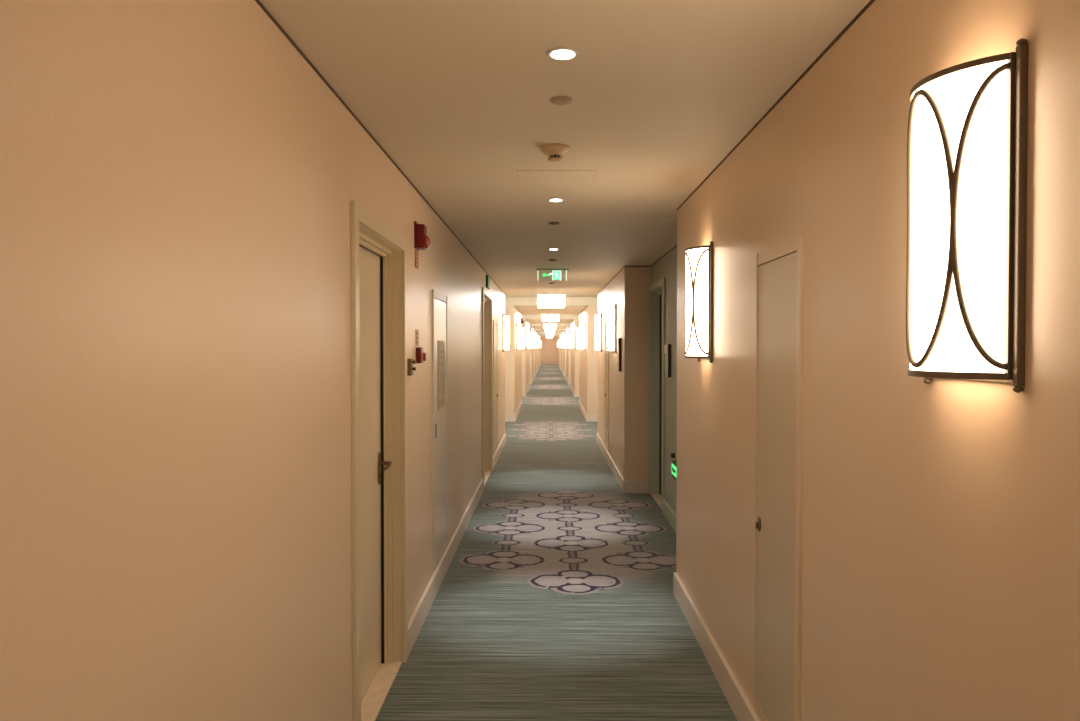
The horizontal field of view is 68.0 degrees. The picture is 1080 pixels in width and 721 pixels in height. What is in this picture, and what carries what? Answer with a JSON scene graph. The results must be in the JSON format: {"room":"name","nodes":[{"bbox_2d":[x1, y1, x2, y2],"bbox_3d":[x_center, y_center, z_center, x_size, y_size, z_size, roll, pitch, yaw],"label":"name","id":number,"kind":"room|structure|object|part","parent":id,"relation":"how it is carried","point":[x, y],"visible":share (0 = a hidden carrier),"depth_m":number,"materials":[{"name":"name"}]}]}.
{"room":"hotel corridor","nodes":[
{"label":"hotel corridor","id":0,"kind":"room"},
{"bbox_2d":[0,0,540,720],"bbox_3d":[-0.721,-0.255,30.510,0.692,2.570,75.000,0,1,1],"label":"wall","id":1,"kind":"structure","parent":0,"point":[179,183],"depth_m":1.60,"materials":[{"name":"paint"}]},
{"bbox_2d":[351,201,407,720],"bbox_3d":[-0.755,0.450,3.434,0.188,2.074,1.049,0,1,1],"label":"door","id":2,"kind":"structure","parent":1,"relation":"in","point":[378,267],"depth_m":3.75,"materials":[{"name":"beige paint"}]},
{"bbox_3d":[-0.766,0.516,3.819,0.008,0.150,0.042,0,1,1],"label":"handle plate","id":3,"kind":"part","parent":2,"relation":"part of","materials":[{"name":"gold metal"}]},
{"bbox_3d":[-0.737,0.492,3.766,0.067,0.033,0.137,0,1,1],"label":"lever handle","id":4,"kind":"part","parent":2,"relation":"part of","materials":[{"name":"gold metal"}]},
{"bbox_2d":[255,0,533,328],"bbox_3d":[-0.378,-1.365,30.488,0.013,0.009,75.000,0,1,1],"label":"trim","id":5,"kind":"structure","parent":1,"relation":"attached to","point":[260,4],"depth_m":2.75,"materials":[{"name":"brown"}]},
{"bbox_2d":[407,358,415,375],"bbox_3d":[-0.653,0.033,4.089,0.038,0.086,0.070,0,1,1],"label":"switch","id":6,"kind":"object","parent":1,"relation":"attached to","point":[410,363],"visible":1,"depth_m":4.05,"materials":[{"name":"gold metal"}]},
{"bbox_2d":[415,250,417,268],"bbox_3d":[-0.667,-0.547,4.329,0.004,0.092,0.100,0,1,1],"label":"tag","id":7,"kind":"object","parent":1,"relation":"attached to","point":[416,252],"visible":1,"depth_m":4.32,"materials":[{"name":"brown plastic"}]},
{"bbox_2d":[416,330,418,345],"bbox_3d":[-0.667,-0.122,4.351,0.004,0.090,0.086,0,1,1],"label":"tag","id":8,"kind":"object","parent":1,"relation":"attached to","point":[417,331],"visible":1,"depth_m":4.35,"materials":[{"name":"beige"}]},
{"bbox_2d":[416,347,425,362],"bbox_3d":[-0.646,-0.028,4.353,0.046,0.086,0.086,0,1,1],"label":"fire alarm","id":9,"kind":"object","parent":1,"relation":"attached to","point":[420,355],"visible":0.98,"depth_m":4.31,"materials":[{"name":"red plastic"}]},
{"bbox_2d":[414,221,429,250],"bbox_3d":[-0.631,-0.670,4.317,0.076,0.145,0.116,0,1,1],"label":"fire alarm sounder","id":10,"kind":"object","parent":1,"relation":"attached to","point":[421,240],"visible":1,"depth_m":4.27,"materials":[{"name":"red plastic"}]},
{"bbox_3d":[-0.664,-0.670,4.317,0.010,0.145,0.116,0,1,1],"label":"plate","id":11,"kind":"part","parent":10,"relation":"part of","materials":[{"name":"red"}]},
{"bbox_2d":[432,290,447,569],"bbox_3d":[-0.653,0.424,5.246,0.013,1.729,0.660,0,1,1],"label":"hatch","id":12,"kind":"object","parent":1,"relation":"attached to","point":[439,301],"visible":1,"depth_m":5.14,"materials":[{"name":"beige"}]},
{"bbox_2d":[438,341,444,410],"bbox_3d":[-0.648,0.096,5.269,0.002,0.450,0.342,0,1,1],"label":"notice","id":13,"kind":"object","parent":12,"relation":"attached to","point":[441,344],"visible":1,"depth_m":5.27,"materials":[{"name":"beige paper"}]},
{"bbox_2d":[408,364,540,656],"bbox_3d":[-0.542,0.963,30.529,0.369,0.135,75.000,0,1,1],"label":"baseboard","id":14,"kind":"structure","parent":1,"relation":"attached to","point":[416,622],"depth_m":5.47,"materials":[{"name":"beige paint"}]},
{"bbox_2d":[482,287,492,485],"bbox_3d":[-0.690,0.295,9.250,0.188,2.187,1.354,0,1,1],"label":"door","id":15,"kind":"structure","parent":1,"relation":"in","point":[487,333],"depth_m":9.85,"materials":[{"name":"beige paint"}]},
{"bbox_2d":[486,275,489,288],"bbox_3d":[-0.600,-0.906,9.243,0.027,0.140,0.300,0,1,1],"label":"exit light","id":16,"kind":"object","parent":1,"relation":"attached to","point":[487,276],"visible":1,"depth_m":9.13,"materials":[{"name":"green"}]},
{"bbox_2d":[493,320,497,453],"bbox_3d":[-0.586,0.333,10.614,0.025,1.729,0.700,0,1,1],"label":"hatch","id":17,"kind":"object","parent":1,"relation":"attached to","point":[495,395],"visible":1,"depth_m":10.60,"materials":[{"name":"beige"}]},
{"bbox_3d":[-0.593,0.342,10.615,0.007,1.648,0.641,0,1,1],"label":"hatch panel","id":18,"kind":"part","parent":17,"relation":"part of","materials":[{"name":"beige paint"}]},
{"bbox_2d":[502,314,509,351],"bbox_3d":[-0.523,-0.430,12.513,0.111,0.591,0.337,0,1,1],"label":"wall sconce","id":19,"kind":"object","parent":1,"relation":"attached to","point":[505,318],"visible":1,"depth_m":12.39,"materials":[{"name":"white glass"}]},
{"bbox_3d":[-0.572,-0.427,12.353,0.017,0.591,0.017,0,1,1],"label":"post","id":20,"kind":"part","parent":19,"relation":"part of","materials":[{"name":"brown metal"}]},
{"bbox_3d":[-0.520,-0.432,12.513,0.087,0.533,0.290,0,1,1],"label":"lamp shade","id":21,"kind":"part","parent":19,"relation":"part of","materials":[{"name":"white glass"}]},
{"bbox_2d":[516,324,521,349],"bbox_3d":[-0.464,-0.517,17.713,0.111,0.591,0.337,0,1,1],"label":"wall sconce","id":22,"kind":"object","parent":1,"relation":"attached to","point":[518,326],"visible":1,"depth_m":17.59,"materials":[{"name":"white glass"}]},
{"bbox_3d":[-0.461,-0.519,17.713,0.087,0.533,0.290,0,1,1],"label":"lamp shade","id":23,"kind":"part","parent":22,"relation":"part of","materials":[{"name":"white glass"}]},
{"bbox_2d":[521,327,524,348],"bbox_3d":[-0.436,-0.560,20.261,0.111,0.591,0.337,0,1,1],"label":"wall sconce","id":24,"kind":"object","parent":1,"relation":"attached to","point":[522,328],"visible":0.78,"depth_m":20.15,"materials":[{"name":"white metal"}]},
{"bbox_2d":[527,332,529,348],"bbox_3d":[-0.373,-0.654,25.811,0.111,0.591,0.337,0,1,1],"label":"wall sconce","id":25,"kind":"object","parent":1,"relation":"attached to","point":[528,333],"visible":0.94,"depth_m":25.70,"materials":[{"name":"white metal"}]},
{"bbox_2d":[530,333,531,348],"bbox_3d":[-0.345,-0.697,28.359,0.111,0.591,0.337,0,1,1],"label":"wall sconce","id":26,"kind":"object","parent":1,"relation":"attached to","point":[530,333],"visible":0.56,"depth_m":28.28,"materials":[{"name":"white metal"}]},
{"bbox_2d":[361,365,736,720],"bbox_3d":[0.343,1.080,30.521,3.200,0.100,75.000,0,1,1],"label":"floor","id":27,"kind":"structure","parent":0,"point":[556,600],"depth_m":4.69,"materials":[{"name":"carpet"}]},
{"bbox_2d":[541,337,557,363],"bbox_3d":[0.766,-1.104,68.087,2.800,3.000,0.200,0,1,1],"label":"wall","id":28,"kind":"structure","parent":0,"point":[549,350],"depth_m":68.00,"materials":[{"name":"beige paint"}]},
{"bbox_2d":[259,0,869,336],"bbox_3d":[0.343,-1.569,30.476,2.900,0.400,75.000,0,1,1],"label":"ceiling","id":29,"kind":"structure","parent":0,"point":[457,94],"depth_m":2.73,"materials":[{"name":"paint"}]},
{"bbox_2d":[544,324,555,327],"bbox_3d":[0.388,-1.402,30.928,0.504,0.290,0.504,0,1,1],"label":"ceiling lamp","id":30,"kind":"object","parent":29,"relation":"attached to","point":[545,325],"visible":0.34,"depth_m":30.68,"materials":[{"name":"beige glass"}]},
{"bbox_2d":[545,329,554,331],"bbox_3d":[0.479,-1.539,39.027,0.504,0.290,0.504,0,1,1],"label":"ceiling lamp","id":31,"kind":"object","parent":29,"relation":"attached to","point":[546,330],"visible":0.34,"depth_m":38.78,"materials":[{"name":"beige"}]},
{"bbox_2d":[542,315,558,321],"bbox_3d":[0.297,-1.265,22.830,0.504,0.290,0.504,0,1,1],"label":"ceiling lamp","id":32,"kind":"object","parent":29,"relation":"attached to","point":[545,318],"visible":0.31,"depth_m":22.59,"materials":[{"name":"beige"}]},
{"bbox_2d":[537,295,564,307],"bbox_3d":[0.206,-1.129,14.732,0.504,0.290,0.504,0,1,1],"label":"ceiling lamp","id":33,"kind":"object","parent":29,"relation":"attached to","point":[544,301],"visible":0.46,"depth_m":14.49,"materials":[{"name":"white glass"}]},
{"bbox_2d":[536,269,568,280],"bbox_3d":[0.134,-0.938,8.755,0.360,0.130,0.044,0,1,1],"label":"exit sign","id":34,"kind":"object","parent":29,"relation":"hanging from","point":[556,273],"visible":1,"depth_m":8.75,"materials":[{"name":"green plastic"}]},
{"bbox_3d":[0.180,-0.929,8.750,0.077,0.096,0.002,0,1,1],"label":"pictogram panel","id":35,"kind":"part","parent":34,"relation":"part of","materials":[{"name":"teal plastic"}]},
{"bbox_2d":[541,144,569,161],"bbox_3d":[0.065,-0.884,3.425,0.124,0.058,0.124,0,1,1],"label":"smoke detector","id":36,"kind":"object","parent":29,"relation":"attached to","point":[554,151],"visible":1,"depth_m":3.39,"materials":[{"name":"beige plastic"}]},
{"bbox_2d":[516,170,595,186],"bbox_3d":[0.081,-0.923,4.064,0.388,0.002,0.388,0,1,1],"label":"access panel","id":37,"kind":"object","parent":29,"relation":"attached to","point":[526,178],"visible":1,"depth_m":4.05,"materials":[{"name":"paint"}]},
{"bbox_2d":[548,198,563,201],"bbox_3d":[0.092,-0.929,4.634,0.096,0.007,0.096,0,1,1],"label":"recessed light","id":38,"kind":"object","parent":29,"relation":"in","point":[550,199],"visible":1,"depth_m":4.62,"materials":[{"name":"white"}]},
{"bbox_2d":[550,96,571,104],"bbox_3d":[0.073,-0.896,2.765,0.076,0.011,0.076,0,1,1],"label":"sprinkler cover","id":39,"kind":"object","parent":29,"relation":"attached to","point":[558,100],"visible":1,"depth_m":2.75,"materials":[{"name":"beige metal"}]},
{"bbox_2d":[546,47,578,59],"bbox_3d":[0.066,-0.890,2.325,0.096,0.007,0.096,0,1,1],"label":"recessed light","id":40,"kind":"object","parent":29,"relation":"in","point":[557,53],"visible":1,"depth_m":2.31,"materials":[{"name":"beige"}]},
{"bbox_2d":[558,0,1079,720],"bbox_3d":[1.446,-0.254,30.486,0.614,2.570,75.000,0,1,1],"label":"wall","id":41,"kind":"structure","parent":0,"point":[941,517],"depth_m":1.93,"materials":[{"name":"paint"}]},
{"bbox_2d":[565,335,567,348],"bbox_3d":[1.123,-0.790,33.894,0.111,0.591,0.337,0,1,1],"label":"wall sconce","id":42,"kind":"object","parent":41,"relation":"attached to","point":[566,336],"visible":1,"depth_m":33.78,"materials":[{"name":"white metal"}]},
{"bbox_2d":[568,333,570,348],"bbox_3d":[1.061,-0.697,28.344,0.111,0.591,0.337,0,1,1],"label":"wall sconce","id":43,"kind":"object","parent":41,"relation":"attached to","point":[568,333],"visible":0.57,"depth_m":28.24,"materials":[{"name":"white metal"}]},
{"bbox_2d":[570,331,573,348],"bbox_3d":[1.032,-0.654,25.795,0.111,0.591,0.337,0,1,1],"label":"wall sconce","id":44,"kind":"object","parent":41,"relation":"attached to","point":[571,333],"visible":1,"depth_m":25.67,"materials":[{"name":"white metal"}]},
{"bbox_2d":[576,327,579,348],"bbox_3d":[0.970,-0.560,20.245,0.111,0.591,0.337,0,1,1],"label":"wall sconce","id":45,"kind":"object","parent":41,"relation":"attached to","point":[577,328],"visible":0.81,"depth_m":20.14,"materials":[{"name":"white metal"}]},
{"bbox_2d":[580,324,584,349],"bbox_3d":[0.941,-0.517,17.697,0.111,0.591,0.337,0,1,1],"label":"wall sconce","id":46,"kind":"object","parent":41,"relation":"attached to","point":[582,326],"visible":1,"depth_m":17.59,"materials":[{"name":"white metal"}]},
{"bbox_2d":[594,313,601,351],"bbox_3d":[0.878,-0.423,12.147,0.111,0.591,0.337,0,1,1],"label":"wall sconce","id":47,"kind":"object","parent":41,"relation":"attached to","point":[598,317],"visible":1,"depth_m":12.03,"materials":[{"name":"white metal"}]},
{"bbox_3d":[0.875,-0.425,12.147,0.087,0.533,0.290,0,1,1],"label":"lamp shade","id":48,"kind":"part","parent":47,"relation":"part of","materials":[{"name":"white glass"}]},
{"bbox_3d":[0.923,-0.421,11.986,0.017,0.591,0.017,0,1,1],"label":"post","id":49,"kind":"part","parent":47,"relation":"part of","materials":[{"name":"brown metal"}]},
{"bbox_2d":[605,321,608,450],"bbox_3d":[0.906,0.329,10.886,0.025,1.729,0.543,0,1,1],"label":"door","id":50,"kind":"structure","parent":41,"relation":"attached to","point":[606,352],"depth_m":10.95,"materials":[{"name":"beige paint"}]},
{"bbox_3d":[0.913,0.337,10.886,0.007,1.648,0.484,0,1,1],"label":"hatch panel","id":51,"kind":"part","parent":50,"relation":"part of","materials":[{"name":"beige paint"}]},
{"bbox_2d":[606,304,616,352],"bbox_3d":[0.850,-0.381,9.598,0.111,0.591,0.337,0,1,1],"label":"wall sconce","id":52,"kind":"object","parent":41,"relation":"attached to","point":[611,310],"visible":1,"depth_m":9.48,"materials":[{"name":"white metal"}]},
{"bbox_3d":[0.846,-0.383,9.598,0.087,0.533,0.290,0,1,1],"label":"lamp shade","id":53,"kind":"part","parent":52,"relation":"part of","materials":[{"name":"white glass"}]},
{"bbox_3d":[0.895,-0.378,9.438,0.017,0.591,0.017,0,1,1],"label":"post","id":54,"kind":"part","parent":52,"relation":"part of","materials":[{"name":"brown metal"}]},
{"bbox_2d":[617,338,620,371],"bbox_3d":[0.879,-0.065,8.891,0.034,0.370,0.200,0,1,1],"label":"plate","id":55,"kind":"object","parent":41,"relation":"attached to","point":[618,339],"visible":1,"depth_m":8.79,"materials":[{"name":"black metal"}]},
{"bbox_2d":[649,278,664,513],"bbox_3d":[1.235,0.321,7.893,0.188,2.182,1.044,0,1,1],"label":"door","id":56,"kind":"structure","parent":41,"relation":"in","point":[656,292],"depth_m":8.33,"materials":[{"name":"grey wood"}]},
{"bbox_2d":[558,364,759,720],"bbox_3d":[1.268,0.963,30.508,0.291,0.135,75.000,0,1,1],"label":"baseboard","id":57,"kind":"structure","parent":41,"relation":"attached to","point":[741,707],"depth_m":4.20,"materials":[{"name":"beige paint"}]},
{"bbox_2d":[664,344,670,376],"bbox_3d":[1.133,0.000,7.099,0.034,0.290,0.200,0,1,1],"label":"plate","id":58,"kind":"object","parent":41,"relation":"attached to","point":[667,347],"visible":1,"depth_m":7.01,"materials":[{"name":"silver metal"}]},
{"bbox_2d":[672,460,676,480],"bbox_3d":[1.126,0.915,6.522,0.035,0.150,0.515,0,1,1],"label":"exit light","id":59,"kind":"object","parent":41,"relation":"attached to","point":[674,462],"visible":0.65,"depth_m":6.63,"materials":[{"name":"green plastic"}]},
{"bbox_2d":[684,241,712,362],"bbox_3d":[0.787,-0.287,4.049,0.111,0.591,0.337,0,1,1],"label":"wall sconce","id":60,"kind":"object","parent":41,"relation":"attached to","point":[698,260],"visible":1,"depth_m":3.94,"materials":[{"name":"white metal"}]},
{"bbox_3d":[0.782,-0.559,4.044,0.091,0.011,0.297,0,1,1],"label":"curved rail","id":61,"kind":"part","parent":60,"relation":"part of","materials":[{"name":"brown metal"}]},
{"bbox_3d":[0.782,-0.018,4.053,0.091,0.012,0.297,0,1,1],"label":"curved rail","id":62,"kind":"part","parent":60,"relation":"part of","materials":[{"name":"brown metal"}]},
{"bbox_3d":[0.784,-0.289,4.049,0.087,0.533,0.290,0,1,1],"label":"lamp shade","id":63,"kind":"part","parent":60,"relation":"part of","materials":[{"name":"white glass"}]},
{"bbox_3d":[0.832,-0.284,3.888,0.017,0.591,0.017,0,1,1],"label":"post","id":64,"kind":"part","parent":60,"relation":"part of","materials":[{"name":"brown metal"}]},
{"bbox_2d":[563,0,874,331],"bbox_3d":[1.280,-1.364,30.469,0.287,0.011,75.000,0,1,1],"label":"trim","id":65,"kind":"structure","parent":41,"relation":"attached to","point":[865,8],"depth_m":2.72,"materials":[{"name":"brown"}]},
{"bbox_2d":[753,235,802,720],"bbox_3d":[0.815,0.466,2.788,0.025,1.729,0.543,0,1,1],"label":"door","id":66,"kind":"structure","parent":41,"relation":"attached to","point":[778,398],"depth_m":2.75,"materials":[{"name":"beige paint"}]},
{"bbox_3d":[0.817,0.610,2.984,0.008,0.057,0.030,0,1,1],"label":"lock plate","id":67,"kind":"part","parent":66,"relation":"part of","materials":[{"name":"gold metal"}]},
{"bbox_2d":[906,38,1027,392],"bbox_3d":[0.759,-0.244,1.500,0.111,0.591,0.337,0,1,1],"label":"wall sconce","id":68,"kind":"object","parent":41,"relation":"attached to","point":[967,130],"visible":1,"depth_m":1.39,"materials":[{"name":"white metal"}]},
{"bbox_3d":[0.807,-0.246,1.660,0.017,0.591,0.017,0,1,1],"label":"post","id":69,"kind":"part","parent":68,"relation":"part of","materials":[{"name":"brown metal"}]},
{"bbox_3d":[0.754,0.025,1.505,0.091,0.012,0.297,0,1,1],"label":"curved rail","id":70,"kind":"part","parent":68,"relation":"part of","materials":[{"name":"brown metal"}]},
{"bbox_3d":[0.754,-0.516,1.496,0.091,0.011,0.297,0,1,1],"label":"curved rail","id":71,"kind":"part","parent":68,"relation":"part of","materials":[{"name":"brown metal"}]},
{"bbox_3d":[0.808,0.031,1.504,0.008,0.012,0.296,0,1,1],"label":"rail","id":72,"kind":"part","parent":68,"relation":"part of","materials":[{"name":"brown metal"}]},
{"bbox_3d":[0.804,-0.241,1.340,0.017,0.591,0.017,0,1,1],"label":"post","id":73,"kind":"part","parent":68,"relation":"part of","materials":[{"name":"brown metal"}]}
]}

